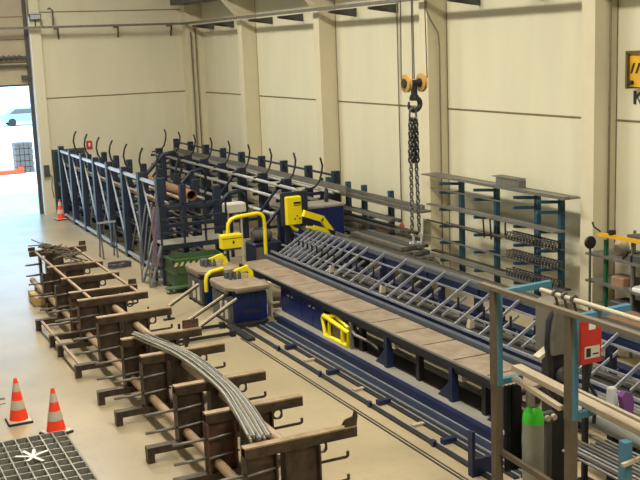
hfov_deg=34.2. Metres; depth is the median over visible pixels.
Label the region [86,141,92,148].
fire sign
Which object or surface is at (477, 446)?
floor track
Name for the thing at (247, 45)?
column
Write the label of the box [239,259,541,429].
bench
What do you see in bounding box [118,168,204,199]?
tube
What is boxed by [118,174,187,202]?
tube
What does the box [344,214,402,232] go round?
channel
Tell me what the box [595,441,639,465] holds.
tube
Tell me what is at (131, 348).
stand
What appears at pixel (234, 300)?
feed arm
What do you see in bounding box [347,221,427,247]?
channel
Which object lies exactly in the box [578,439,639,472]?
tube
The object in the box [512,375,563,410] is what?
batten
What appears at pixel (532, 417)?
gas cylinder
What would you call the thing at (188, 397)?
stand
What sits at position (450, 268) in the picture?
tube
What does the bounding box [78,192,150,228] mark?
tube
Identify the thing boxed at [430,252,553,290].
bar
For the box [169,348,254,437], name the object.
rebar
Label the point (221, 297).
feed arm
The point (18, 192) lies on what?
ground
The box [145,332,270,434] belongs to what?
rebar
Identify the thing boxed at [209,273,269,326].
machine
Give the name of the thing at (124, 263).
coil
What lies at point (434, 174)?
shelf
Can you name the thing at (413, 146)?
chain
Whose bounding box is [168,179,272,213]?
tube
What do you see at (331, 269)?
wedge
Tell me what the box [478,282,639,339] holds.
rail
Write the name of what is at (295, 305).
base cabinet
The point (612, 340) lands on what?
rack
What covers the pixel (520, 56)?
wall
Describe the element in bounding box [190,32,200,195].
conduit
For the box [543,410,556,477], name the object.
pipe
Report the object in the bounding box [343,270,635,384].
bar
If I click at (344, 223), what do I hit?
channel
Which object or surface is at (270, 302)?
bracket
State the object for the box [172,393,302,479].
stand
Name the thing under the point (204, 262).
clamp
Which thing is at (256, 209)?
tube
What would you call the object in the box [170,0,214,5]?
trim
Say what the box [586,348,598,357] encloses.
print
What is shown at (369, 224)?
channel
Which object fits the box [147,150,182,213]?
transfer arm
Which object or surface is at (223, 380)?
rebar
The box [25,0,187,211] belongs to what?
wall
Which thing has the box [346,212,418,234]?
channel
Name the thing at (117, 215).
tube
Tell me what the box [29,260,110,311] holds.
stand
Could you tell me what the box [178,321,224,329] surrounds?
bar
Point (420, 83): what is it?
hook block
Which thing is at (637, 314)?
workbench
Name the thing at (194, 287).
feed arm
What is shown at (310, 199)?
tube
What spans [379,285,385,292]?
wedge
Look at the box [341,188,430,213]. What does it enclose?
stack
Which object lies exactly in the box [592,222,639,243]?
beam
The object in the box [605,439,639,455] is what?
tube
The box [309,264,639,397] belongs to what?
bar
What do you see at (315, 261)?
bar
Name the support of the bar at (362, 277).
on the bar
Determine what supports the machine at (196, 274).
on the floor
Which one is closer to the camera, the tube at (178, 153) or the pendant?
the pendant
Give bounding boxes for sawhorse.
[97,220,118,259]
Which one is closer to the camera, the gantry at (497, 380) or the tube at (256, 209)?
the gantry at (497, 380)
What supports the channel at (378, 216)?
on the rack at (391, 211)
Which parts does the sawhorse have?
leg, leg, leg, leg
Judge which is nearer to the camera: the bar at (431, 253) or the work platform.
the bar at (431, 253)
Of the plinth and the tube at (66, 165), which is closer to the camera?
the plinth
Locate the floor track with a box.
[225,319,521,479]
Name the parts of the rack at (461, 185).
arm, arm, arm, arm, post, arm, arm, arm, arm, post, arm, arm, arm, arm, post, arm, arm, arm, arm, arm, post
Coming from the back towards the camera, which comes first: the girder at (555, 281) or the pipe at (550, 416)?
the girder at (555, 281)
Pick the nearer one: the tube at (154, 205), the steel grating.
the steel grating
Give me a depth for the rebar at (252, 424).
12.80 m
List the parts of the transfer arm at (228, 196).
arm, post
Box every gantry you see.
[489,280,551,479]
[564,303,631,479]
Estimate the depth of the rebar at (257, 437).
14.57 m
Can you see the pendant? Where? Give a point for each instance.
(229, 241)
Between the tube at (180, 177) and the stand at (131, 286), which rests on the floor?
the stand at (131, 286)
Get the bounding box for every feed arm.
[163,283,198,320]
[185,298,236,346]
[187,293,227,319]
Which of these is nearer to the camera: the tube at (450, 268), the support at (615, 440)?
the support at (615, 440)
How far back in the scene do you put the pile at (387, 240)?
23.67 m
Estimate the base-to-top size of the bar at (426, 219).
0.030 m
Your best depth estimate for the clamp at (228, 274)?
22.17 m
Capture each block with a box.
[400,0,427,112]
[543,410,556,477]
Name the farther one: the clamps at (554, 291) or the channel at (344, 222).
the channel at (344, 222)
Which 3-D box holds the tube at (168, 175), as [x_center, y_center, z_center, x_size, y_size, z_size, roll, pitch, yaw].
[-2.963,-1.470,32.954,0.058,0.057,12.000,-7,12,-25]
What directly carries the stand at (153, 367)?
on the floor
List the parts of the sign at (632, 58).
panel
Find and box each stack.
[11,141,34,172]
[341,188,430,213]
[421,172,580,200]
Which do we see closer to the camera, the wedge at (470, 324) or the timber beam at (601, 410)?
the timber beam at (601, 410)
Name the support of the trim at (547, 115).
attached to the wall at (520, 56)
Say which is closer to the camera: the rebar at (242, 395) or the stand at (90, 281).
the rebar at (242, 395)
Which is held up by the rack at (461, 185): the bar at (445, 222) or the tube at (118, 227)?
the bar at (445, 222)
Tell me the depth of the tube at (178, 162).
29.98 m
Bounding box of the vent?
[241,307,261,314]
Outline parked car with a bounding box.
[0,107,31,125]
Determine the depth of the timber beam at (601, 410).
10.72 m
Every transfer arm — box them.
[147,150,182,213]
[181,167,208,235]
[197,189,248,256]
[253,207,293,253]
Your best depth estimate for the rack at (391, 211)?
26.82 m
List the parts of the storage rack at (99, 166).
post, post, post, rail, post, rail, post, rail, post, rail, post, post, rail, post, rail, post, post, rail, post, rail, post, post, rail, cross arm, post, post, rail, post, post, post, cross arm, post, cross arm, post, post, cross arm, cross arm, post, post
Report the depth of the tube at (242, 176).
30.51 m
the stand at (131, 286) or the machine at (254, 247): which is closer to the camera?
the stand at (131, 286)
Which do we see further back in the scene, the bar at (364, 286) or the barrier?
the barrier
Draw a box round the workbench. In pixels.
[590,309,639,356]
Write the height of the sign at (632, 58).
0.660 m
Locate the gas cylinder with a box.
[522,387,543,479]
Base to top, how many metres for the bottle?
0.340 m
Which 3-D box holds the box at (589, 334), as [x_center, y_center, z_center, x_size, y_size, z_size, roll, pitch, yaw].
[3.291,2.026,12.908,0.400,2.240,0.400,-7,12,-25]
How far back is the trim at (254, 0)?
34.44 m
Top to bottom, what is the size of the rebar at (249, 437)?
0.038 m
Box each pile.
[346,229,439,295]
[621,250,639,258]
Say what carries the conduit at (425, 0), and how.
attached to the wall at (520, 56)
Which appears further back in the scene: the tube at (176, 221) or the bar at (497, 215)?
the tube at (176, 221)
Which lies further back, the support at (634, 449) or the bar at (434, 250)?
the bar at (434, 250)
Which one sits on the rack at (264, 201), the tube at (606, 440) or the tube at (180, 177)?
the tube at (180, 177)
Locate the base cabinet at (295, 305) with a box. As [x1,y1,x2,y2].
[281,287,331,331]
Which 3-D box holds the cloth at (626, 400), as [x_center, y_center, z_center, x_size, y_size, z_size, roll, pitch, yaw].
[3.785,2.487,12.900,0.200,1.300,0.080,-7,12,-25]
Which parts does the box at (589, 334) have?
rating plate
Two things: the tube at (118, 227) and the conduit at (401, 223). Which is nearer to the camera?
the conduit at (401, 223)
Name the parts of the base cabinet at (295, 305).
door, door, door, door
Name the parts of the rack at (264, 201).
post, post, post, post, post, post, post, post, post, arm, post, post, arm, arm, rail, post, post, arm, post, post, arm, post, arm, post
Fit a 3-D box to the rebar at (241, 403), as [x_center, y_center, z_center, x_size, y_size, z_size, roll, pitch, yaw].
[-1.614,1.934,14.591,0.350,0.038,4.987,-7,12,-25]
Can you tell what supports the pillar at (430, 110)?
attached to the wall at (520, 56)
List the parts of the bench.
leg, rail, leg, leg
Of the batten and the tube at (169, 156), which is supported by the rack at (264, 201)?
the tube at (169, 156)
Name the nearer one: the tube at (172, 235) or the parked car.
the tube at (172, 235)
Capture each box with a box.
[43,165,54,197]
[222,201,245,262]
[577,317,601,479]
[611,274,629,287]
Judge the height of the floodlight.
0.460 m
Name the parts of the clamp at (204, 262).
arm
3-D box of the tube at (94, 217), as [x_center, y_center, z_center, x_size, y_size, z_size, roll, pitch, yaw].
[-6.512,-0.474,31.900,0.061,0.070,10.798,-7,12,-25]
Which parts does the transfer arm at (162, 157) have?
arm, post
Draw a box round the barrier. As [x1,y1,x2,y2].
[0,167,23,174]
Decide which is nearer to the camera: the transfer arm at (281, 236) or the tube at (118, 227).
the transfer arm at (281, 236)
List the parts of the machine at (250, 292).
label plate, label plate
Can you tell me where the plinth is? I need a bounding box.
[273,307,503,448]
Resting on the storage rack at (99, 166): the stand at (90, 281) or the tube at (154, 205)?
the tube at (154, 205)
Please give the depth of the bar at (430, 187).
22.16 m
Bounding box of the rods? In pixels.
[28,239,87,262]
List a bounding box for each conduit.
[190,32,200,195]
[194,27,202,152]
[396,3,403,226]
[425,0,443,264]
[607,0,611,271]
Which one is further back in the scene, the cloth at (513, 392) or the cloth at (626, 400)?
the cloth at (626, 400)
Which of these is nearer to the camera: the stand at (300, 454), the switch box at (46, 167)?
the stand at (300, 454)
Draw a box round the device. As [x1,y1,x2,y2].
[606,386,617,405]
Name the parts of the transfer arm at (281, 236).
arm, post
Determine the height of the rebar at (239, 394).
0.038 m
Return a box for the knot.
[15,449,47,461]
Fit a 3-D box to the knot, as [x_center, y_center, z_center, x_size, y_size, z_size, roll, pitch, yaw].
[-3.967,2.981,14.398,0.492,0.023,0.404,0,11,11]
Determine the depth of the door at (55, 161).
37.78 m
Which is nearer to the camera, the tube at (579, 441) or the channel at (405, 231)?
the tube at (579, 441)
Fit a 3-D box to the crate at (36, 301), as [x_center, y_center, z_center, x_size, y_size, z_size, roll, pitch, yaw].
[-6.255,1.307,24.225,0.920,0.225,0.900,-7,12,-25]
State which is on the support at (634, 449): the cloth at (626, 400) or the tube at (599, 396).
the tube at (599, 396)
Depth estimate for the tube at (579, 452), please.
11.80 m
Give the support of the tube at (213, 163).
on the rack at (264, 201)
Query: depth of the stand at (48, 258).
25.02 m
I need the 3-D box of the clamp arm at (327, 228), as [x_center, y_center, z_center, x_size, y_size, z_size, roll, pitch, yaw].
[-0.008,0.211,24.214,0.806,1.910,0.180,-7,12,-25]
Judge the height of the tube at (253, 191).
0.057 m
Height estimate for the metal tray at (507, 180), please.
0.178 m
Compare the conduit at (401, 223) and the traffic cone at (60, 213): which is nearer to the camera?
the conduit at (401, 223)
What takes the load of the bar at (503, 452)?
attached to the gantry at (572, 414)
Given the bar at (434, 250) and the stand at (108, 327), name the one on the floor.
the stand at (108, 327)
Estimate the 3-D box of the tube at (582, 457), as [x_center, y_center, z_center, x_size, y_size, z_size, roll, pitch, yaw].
[3.526,2.705,11.264,0.038,0.038,2.371,-7,12,-24]
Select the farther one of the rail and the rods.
the rods
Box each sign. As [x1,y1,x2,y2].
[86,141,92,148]
[625,50,639,88]
[633,91,639,103]
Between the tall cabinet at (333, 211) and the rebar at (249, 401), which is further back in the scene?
the tall cabinet at (333, 211)
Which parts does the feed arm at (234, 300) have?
arm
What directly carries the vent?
attached to the machine at (250, 292)
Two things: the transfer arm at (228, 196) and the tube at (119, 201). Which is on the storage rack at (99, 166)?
the tube at (119, 201)
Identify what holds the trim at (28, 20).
attached to the wall at (84, 61)
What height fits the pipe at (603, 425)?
0.260 m
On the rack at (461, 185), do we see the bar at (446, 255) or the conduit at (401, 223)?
the bar at (446, 255)
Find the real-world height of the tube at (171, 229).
0.070 m
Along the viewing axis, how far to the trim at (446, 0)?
24.26 m
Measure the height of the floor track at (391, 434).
0.012 m
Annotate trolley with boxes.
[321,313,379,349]
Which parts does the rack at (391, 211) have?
post, post, post, post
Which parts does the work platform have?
handrail, purple strip, railing post, leg, railing post, railing post, railing post, leg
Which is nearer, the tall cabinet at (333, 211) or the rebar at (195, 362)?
the rebar at (195, 362)
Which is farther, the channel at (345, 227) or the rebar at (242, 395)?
the channel at (345, 227)
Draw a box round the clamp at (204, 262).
[200,253,227,267]
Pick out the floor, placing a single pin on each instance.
(112, 452)
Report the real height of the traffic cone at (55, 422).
0.712 m
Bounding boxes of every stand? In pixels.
[25,240,94,293]
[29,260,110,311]
[35,271,127,334]
[47,278,138,347]
[55,290,149,363]
[73,306,172,378]
[95,318,201,405]
[113,341,225,426]
[144,369,266,463]
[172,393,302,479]
[221,410,357,479]
[584,236,595,310]
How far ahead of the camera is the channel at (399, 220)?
25.32 m
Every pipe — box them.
[148,176,196,200]
[578,405,639,449]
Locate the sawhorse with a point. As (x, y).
(104, 222)
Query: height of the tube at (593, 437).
0.038 m
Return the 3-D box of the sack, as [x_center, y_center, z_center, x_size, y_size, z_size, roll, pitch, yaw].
[5.399,0.126,18.621,0.280,0.280,0.280,-7,12,-25]
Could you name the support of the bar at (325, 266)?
on the bar
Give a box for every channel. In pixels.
[174,147,347,193]
[317,198,393,221]
[318,198,401,222]
[326,231,639,381]
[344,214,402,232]
[344,215,393,232]
[344,222,369,229]
[344,223,366,230]
[344,226,359,231]
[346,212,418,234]
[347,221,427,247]
[384,223,410,233]
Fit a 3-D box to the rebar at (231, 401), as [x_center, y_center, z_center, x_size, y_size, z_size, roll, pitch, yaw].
[-1.802,1.894,14.699,0.350,0.038,5.309,-7,12,-25]
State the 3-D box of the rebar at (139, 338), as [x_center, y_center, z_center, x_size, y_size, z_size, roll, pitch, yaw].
[-1.708,1.939,14.587,0.417,0.038,4.929,-7,12,-25]
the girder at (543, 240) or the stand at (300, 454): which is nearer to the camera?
the stand at (300, 454)
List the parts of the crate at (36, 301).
lid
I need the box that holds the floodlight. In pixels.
[29,14,40,25]
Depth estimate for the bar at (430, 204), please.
21.27 m
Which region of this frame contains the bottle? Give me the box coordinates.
[324,188,328,201]
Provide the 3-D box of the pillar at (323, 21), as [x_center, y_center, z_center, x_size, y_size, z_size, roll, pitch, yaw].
[-0.115,-5.011,29.067,1.110,10.400,0.360,-7,12,-25]
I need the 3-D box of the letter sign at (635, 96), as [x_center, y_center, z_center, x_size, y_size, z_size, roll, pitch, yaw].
[5.683,-2.543,18.570,0.010,0.240,0.240,-7,12,-25]
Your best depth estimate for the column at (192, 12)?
38.97 m
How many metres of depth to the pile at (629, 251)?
18.19 m
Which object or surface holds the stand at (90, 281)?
on the floor
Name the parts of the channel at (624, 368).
leg, leg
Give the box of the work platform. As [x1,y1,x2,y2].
[139,199,229,287]
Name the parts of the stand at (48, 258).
post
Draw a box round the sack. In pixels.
[614,240,629,255]
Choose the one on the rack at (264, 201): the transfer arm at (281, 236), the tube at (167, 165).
the tube at (167, 165)
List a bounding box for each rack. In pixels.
[57,131,223,277]
[151,129,340,255]
[264,225,639,429]
[320,177,395,271]
[439,182,564,295]
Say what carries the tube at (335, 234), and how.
in the channel at (624, 368)
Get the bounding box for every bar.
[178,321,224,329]
[179,329,235,343]
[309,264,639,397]
[310,262,639,394]
[315,261,639,387]
[325,266,639,389]
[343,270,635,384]
[362,277,634,382]
[424,234,504,257]
[426,203,559,233]
[426,219,501,238]
[430,187,503,202]
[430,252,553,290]
[431,249,570,290]
[440,254,564,291]
[445,222,505,237]
[448,205,565,232]
[482,215,498,237]
[489,219,505,238]
[500,449,552,479]
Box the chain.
[408,106,422,244]
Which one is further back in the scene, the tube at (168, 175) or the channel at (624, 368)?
the tube at (168, 175)
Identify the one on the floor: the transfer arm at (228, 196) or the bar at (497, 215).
the transfer arm at (228, 196)
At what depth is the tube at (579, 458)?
11.85 m
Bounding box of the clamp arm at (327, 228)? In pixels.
[301,210,336,268]
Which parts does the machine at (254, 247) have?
motor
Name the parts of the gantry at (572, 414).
plate, post, post, arm, arm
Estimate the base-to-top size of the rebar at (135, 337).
0.038 m
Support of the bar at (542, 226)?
on the rack at (461, 185)
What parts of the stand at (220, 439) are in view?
ring plate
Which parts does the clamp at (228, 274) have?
arm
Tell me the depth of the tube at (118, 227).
31.10 m
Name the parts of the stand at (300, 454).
ring plate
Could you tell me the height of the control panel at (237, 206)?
1.660 m
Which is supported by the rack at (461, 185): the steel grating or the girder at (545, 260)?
the girder at (545, 260)
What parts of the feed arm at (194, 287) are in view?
arm, arm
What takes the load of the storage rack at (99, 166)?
on the floor
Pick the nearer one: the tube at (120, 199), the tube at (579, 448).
the tube at (579, 448)
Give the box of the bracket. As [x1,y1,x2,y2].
[266,281,279,316]
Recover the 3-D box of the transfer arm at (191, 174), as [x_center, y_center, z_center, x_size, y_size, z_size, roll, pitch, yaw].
[-3.863,-0.986,30.573,1.348,2.223,0.120,-7,12,-25]
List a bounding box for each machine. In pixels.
[185,259,238,307]
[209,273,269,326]
[245,229,281,278]
[533,296,572,479]
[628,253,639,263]
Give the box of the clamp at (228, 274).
[223,265,253,279]
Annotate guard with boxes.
[204,267,223,291]
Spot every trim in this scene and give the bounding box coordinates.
[26,0,55,213]
[27,16,46,214]
[39,9,184,98]
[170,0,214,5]
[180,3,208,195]
[206,92,639,122]
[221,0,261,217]
[254,0,261,146]
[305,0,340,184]
[334,0,341,201]
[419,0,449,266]
[446,0,450,266]
[613,0,618,298]
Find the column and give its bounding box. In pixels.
[580,0,617,310]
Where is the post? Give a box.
[618,439,639,479]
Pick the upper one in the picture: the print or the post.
the print
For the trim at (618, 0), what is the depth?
19.19 m
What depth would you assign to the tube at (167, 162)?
31.14 m
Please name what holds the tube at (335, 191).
on the rack at (264, 201)
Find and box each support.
[606,435,618,479]
[632,446,639,456]
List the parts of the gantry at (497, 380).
plate, post, post, arm, arm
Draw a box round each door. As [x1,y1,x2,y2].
[0,0,43,213]
[51,147,84,210]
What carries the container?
on the floor
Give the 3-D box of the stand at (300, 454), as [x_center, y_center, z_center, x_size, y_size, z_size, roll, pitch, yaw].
[-0.407,2.772,12.396,1.940,1.240,0.214,-7,12,-25]
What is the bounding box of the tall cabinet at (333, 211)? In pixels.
[294,199,344,268]
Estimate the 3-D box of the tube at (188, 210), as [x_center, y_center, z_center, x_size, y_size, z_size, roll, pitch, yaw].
[-5.350,-1.411,31.771,0.061,0.070,10.657,-7,12,-25]
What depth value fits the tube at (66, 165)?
30.07 m
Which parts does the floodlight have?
glass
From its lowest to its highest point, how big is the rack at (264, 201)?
2.806 m
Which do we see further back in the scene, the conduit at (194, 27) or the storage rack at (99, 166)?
the conduit at (194, 27)
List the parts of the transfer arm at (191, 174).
post, arm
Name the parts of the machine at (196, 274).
label plate, label plate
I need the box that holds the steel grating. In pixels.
[0,430,97,479]
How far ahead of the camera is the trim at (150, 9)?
37.96 m
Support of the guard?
on the floor
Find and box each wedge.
[328,265,334,272]
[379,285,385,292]
[466,319,474,328]
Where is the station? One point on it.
(293, 203)
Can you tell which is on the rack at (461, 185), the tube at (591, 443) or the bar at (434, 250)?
the bar at (434, 250)
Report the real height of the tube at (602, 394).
0.056 m
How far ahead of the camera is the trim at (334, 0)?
29.34 m
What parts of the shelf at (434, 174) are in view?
steel strip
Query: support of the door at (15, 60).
in the wall at (84, 61)
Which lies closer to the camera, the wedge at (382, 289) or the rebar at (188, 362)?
the rebar at (188, 362)
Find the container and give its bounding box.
[163,249,226,293]
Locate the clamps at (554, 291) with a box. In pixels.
[551,289,577,311]
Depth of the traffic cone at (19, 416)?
16.15 m
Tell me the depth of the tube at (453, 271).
19.99 m
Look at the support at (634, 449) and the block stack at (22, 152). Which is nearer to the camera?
the support at (634, 449)
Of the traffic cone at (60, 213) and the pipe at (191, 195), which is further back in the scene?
the traffic cone at (60, 213)
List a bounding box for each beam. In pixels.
[511,364,639,436]
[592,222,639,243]
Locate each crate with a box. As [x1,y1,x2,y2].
[27,289,45,306]
[610,297,639,312]
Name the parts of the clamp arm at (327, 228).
arm, arm, pivot post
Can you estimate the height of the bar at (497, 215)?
0.436 m
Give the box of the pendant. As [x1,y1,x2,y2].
[219,211,267,281]
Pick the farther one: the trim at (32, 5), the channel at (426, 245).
the trim at (32, 5)
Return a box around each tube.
[65,163,165,204]
[68,178,148,215]
[68,203,157,252]
[76,167,168,204]
[78,180,168,220]
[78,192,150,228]
[78,195,151,233]
[79,206,169,254]
[106,191,200,232]
[107,205,204,250]
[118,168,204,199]
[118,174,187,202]
[119,190,179,216]
[120,205,180,234]
[133,188,201,214]
[154,153,298,190]
[158,163,279,199]
[167,151,333,193]
[167,160,315,200]
[167,162,280,193]
[167,165,279,197]
[168,175,276,209]
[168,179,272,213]
[168,180,276,216]
[169,156,296,188]
[177,152,340,193]
[178,153,333,191]
[178,162,319,199]
[180,177,277,207]
[335,234,480,281]
[337,234,639,331]
[349,236,639,329]
[539,287,639,322]
[562,449,617,479]
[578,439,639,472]
[578,443,639,477]
[578,447,639,479]
[578,451,634,479]
[578,454,617,476]
[590,442,639,468]
[592,436,639,461]
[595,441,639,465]
[597,394,639,414]
[601,393,639,411]
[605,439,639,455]
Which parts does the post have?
post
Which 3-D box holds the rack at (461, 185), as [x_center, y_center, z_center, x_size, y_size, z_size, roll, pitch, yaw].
[3.726,0.186,21.809,0.633,2.560,3.600,-7,12,-25]
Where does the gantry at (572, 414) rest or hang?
on the floor
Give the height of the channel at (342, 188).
0.200 m
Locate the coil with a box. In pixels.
[107,260,130,268]
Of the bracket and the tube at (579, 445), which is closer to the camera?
the tube at (579, 445)
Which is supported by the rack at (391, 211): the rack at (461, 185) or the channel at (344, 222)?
the channel at (344, 222)
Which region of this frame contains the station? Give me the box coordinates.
[280,190,308,262]
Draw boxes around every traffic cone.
[5,377,33,426]
[39,387,73,433]
[54,199,67,220]
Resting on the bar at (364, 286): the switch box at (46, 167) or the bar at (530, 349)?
the bar at (530, 349)
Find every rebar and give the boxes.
[132,333,251,440]
[133,331,252,436]
[134,331,255,436]
[134,334,248,435]
[135,337,251,442]
[138,332,255,433]
[139,338,251,437]
[144,334,267,436]
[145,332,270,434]
[151,337,269,435]
[158,340,263,435]
[161,344,258,438]
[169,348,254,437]
[226,385,262,437]
[231,391,260,438]
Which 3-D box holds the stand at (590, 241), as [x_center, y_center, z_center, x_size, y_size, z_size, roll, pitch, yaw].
[4.886,0.943,18.846,0.300,2.070,0.292,-7,12,-25]
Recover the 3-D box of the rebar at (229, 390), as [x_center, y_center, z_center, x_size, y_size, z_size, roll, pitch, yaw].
[-1.733,1.886,14.729,0.383,0.038,5.196,-7,12,-25]
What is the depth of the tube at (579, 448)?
11.87 m
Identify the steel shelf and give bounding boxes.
[585,230,639,357]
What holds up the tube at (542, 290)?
on the gantry at (572, 414)
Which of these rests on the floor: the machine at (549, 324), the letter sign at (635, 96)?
the machine at (549, 324)
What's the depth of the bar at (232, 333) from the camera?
20.46 m
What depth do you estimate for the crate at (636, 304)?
18.38 m
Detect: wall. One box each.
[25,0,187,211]
[201,0,639,307]
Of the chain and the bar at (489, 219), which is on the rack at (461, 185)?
the bar at (489, 219)
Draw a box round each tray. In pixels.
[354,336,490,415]
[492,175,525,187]
[630,285,639,292]
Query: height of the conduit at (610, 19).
9.000 m
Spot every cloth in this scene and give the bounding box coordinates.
[504,383,521,472]
[617,390,633,413]
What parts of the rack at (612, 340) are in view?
rail, rail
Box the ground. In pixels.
[0,104,39,216]
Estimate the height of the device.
1.300 m
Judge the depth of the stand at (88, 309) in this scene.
19.85 m
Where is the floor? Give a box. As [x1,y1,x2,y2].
[0,199,639,479]
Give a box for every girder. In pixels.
[505,230,564,251]
[506,248,563,270]
[506,267,563,288]
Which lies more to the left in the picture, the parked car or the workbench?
the parked car
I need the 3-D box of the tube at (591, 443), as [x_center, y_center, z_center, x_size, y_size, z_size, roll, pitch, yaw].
[3.737,2.605,11.348,0.038,0.038,2.367,-7,12,-24]

